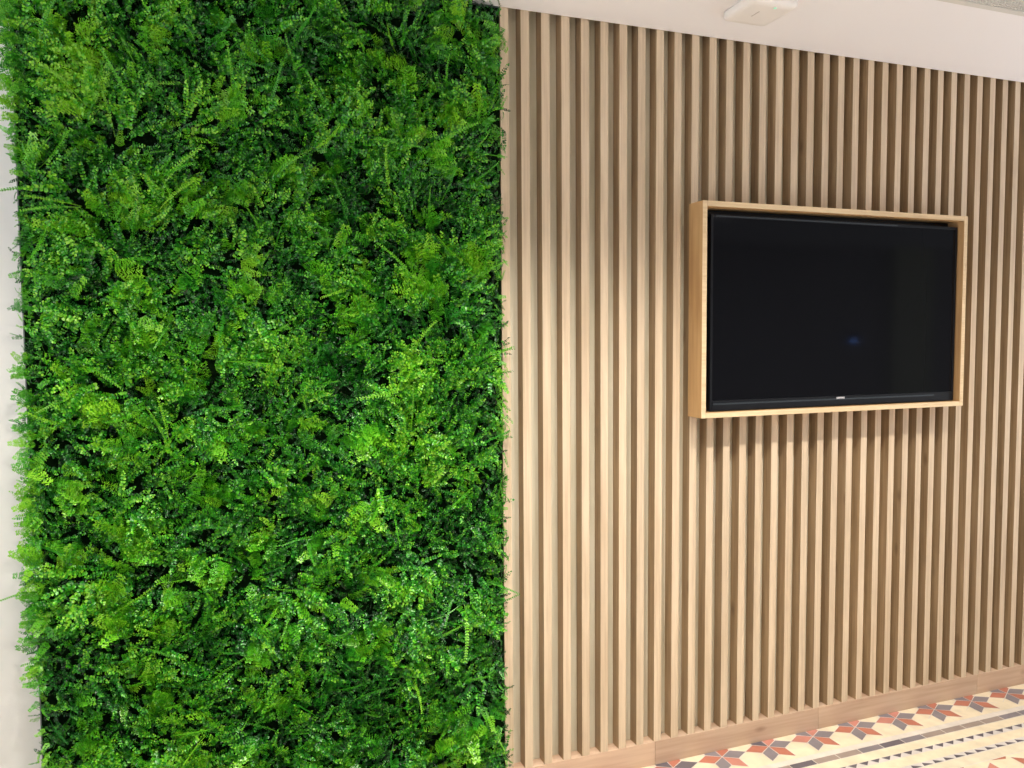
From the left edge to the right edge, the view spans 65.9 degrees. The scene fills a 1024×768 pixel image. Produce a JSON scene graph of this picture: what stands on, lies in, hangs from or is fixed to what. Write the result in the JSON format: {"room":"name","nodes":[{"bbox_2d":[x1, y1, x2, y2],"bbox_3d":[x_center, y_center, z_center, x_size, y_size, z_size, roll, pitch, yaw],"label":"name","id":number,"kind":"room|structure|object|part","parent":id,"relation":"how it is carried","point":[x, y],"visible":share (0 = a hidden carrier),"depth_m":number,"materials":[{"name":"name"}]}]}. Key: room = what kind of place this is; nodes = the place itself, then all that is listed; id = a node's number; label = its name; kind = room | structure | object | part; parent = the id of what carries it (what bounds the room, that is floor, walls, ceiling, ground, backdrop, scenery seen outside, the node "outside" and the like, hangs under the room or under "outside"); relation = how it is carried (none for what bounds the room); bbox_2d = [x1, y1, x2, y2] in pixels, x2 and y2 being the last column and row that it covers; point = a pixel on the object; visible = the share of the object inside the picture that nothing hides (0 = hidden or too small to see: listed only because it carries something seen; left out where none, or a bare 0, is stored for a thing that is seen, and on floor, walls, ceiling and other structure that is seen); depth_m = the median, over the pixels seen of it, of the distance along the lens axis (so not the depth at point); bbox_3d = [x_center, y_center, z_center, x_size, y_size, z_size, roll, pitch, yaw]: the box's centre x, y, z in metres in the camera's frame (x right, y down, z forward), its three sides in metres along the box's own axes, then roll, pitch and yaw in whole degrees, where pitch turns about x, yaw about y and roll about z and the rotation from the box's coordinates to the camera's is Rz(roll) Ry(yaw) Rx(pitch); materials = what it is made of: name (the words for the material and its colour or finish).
{"room":"lobby","nodes":[
{"label":"lobby","id":0,"kind":"room"},
{"bbox_2d":[0,23,41,767],"bbox_3d":[0.046,0.036,2.660,6.310,2.607,0.148,-2,4,-20],"label":"wall","id":1,"kind":"structure","parent":0,"point":[18,742],"depth_m":2.09,"materials":[{"name":"white paint"}]},
{"bbox_2d":[0,0,519,767],"bbox_3d":[-0.640,0.088,2.190,1.420,2.566,0.265,-2,4,-20],"label":"wall","id":2,"kind":"structure","parent":1,"relation":"attached to","point":[259,243],"depth_m":2.21,"materials":[{"name":"green plant"}]},
{"bbox_2d":[499,7,1023,767],"bbox_3d":[1.315,0.008,3.014,2.883,2.602,0.055,-2,4,-20],"label":"slatted panel","id":3,"kind":"object","parent":1,"relation":"attached to","point":[687,586],"visible":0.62,"depth_m":2.80,"materials":[{"name":"brown wood"}]},
{"bbox_2d":[688,200,967,418],"bbox_3d":[1.174,-0.264,2.874,1.183,0.725,0.082,-2,4,-20],"label":"screen frame","id":4,"kind":"object","parent":3,"relation":"attached to","point":[699,211],"visible":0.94,"depth_m":2.75,"materials":[{"name":"brown wood"}]},
{"bbox_2d":[706,214,957,410],"bbox_3d":[1.183,-0.255,2.882,1.109,0.666,0.052,-2,4,-20],"label":"television","id":5,"kind":"object","parent":4,"relation":"in","point":[801,312],"visible":0.98,"depth_m":2.84,"materials":[{"name":"black"}]},
{"bbox_3d":[1.058,-0.576,2.793,0.789,0.004,0.003,-2,4,-20],"label":"trim","id":6,"kind":"part","parent":5,"relation":"part of","materials":[{"name":"grey plastic"}]},
{"bbox_3d":[1.153,0.056,2.863,0.997,0.006,0.001,-2,4,-20],"label":"trim","id":7,"kind":"part","parent":5,"relation":"part of","materials":[{"name":"grey plastic"}]},
{"bbox_2d":[467,0,1023,81],"bbox_3d":[0.943,-1.073,0.118,6.310,0.100,4.997,-2,4,-20],"label":"ceiling","id":8,"kind":"structure","parent":0,"point":[929,34],"depth_m":2.59,"materials":[{"name":"white paint"}]},
{"bbox_2d":[724,0,796,25],"bbox_3d":[0.760,-1.144,2.422,0.158,0.032,0.166,-2,4,-20],"label":"ceiling sensor","id":9,"kind":"object","parent":8,"relation":"attached to","point":[752,12],"visible":1,"depth_m":2.40,"materials":[{"name":"white plastic"}]},
{"bbox_2d":[937,0,1023,15],"bbox_3d":[1.649,-1.149,2.187,0.620,0.006,0.618,-2,4,-20],"label":"ceiling vent","id":10,"kind":"object","parent":8,"relation":"in","point":[1015,7],"visible":1,"depth_m":2.42,"materials":[{"name":"white"}]},
{"bbox_2d":[642,684,1023,767],"bbox_3d":[1.235,1.524,0.486,6.970,0.121,5.204,-2,4,-20],"label":"floor","id":11,"kind":"structure","parent":0,"point":[986,729],"depth_m":2.91,"materials":[{"name":"tile"}]}
]}

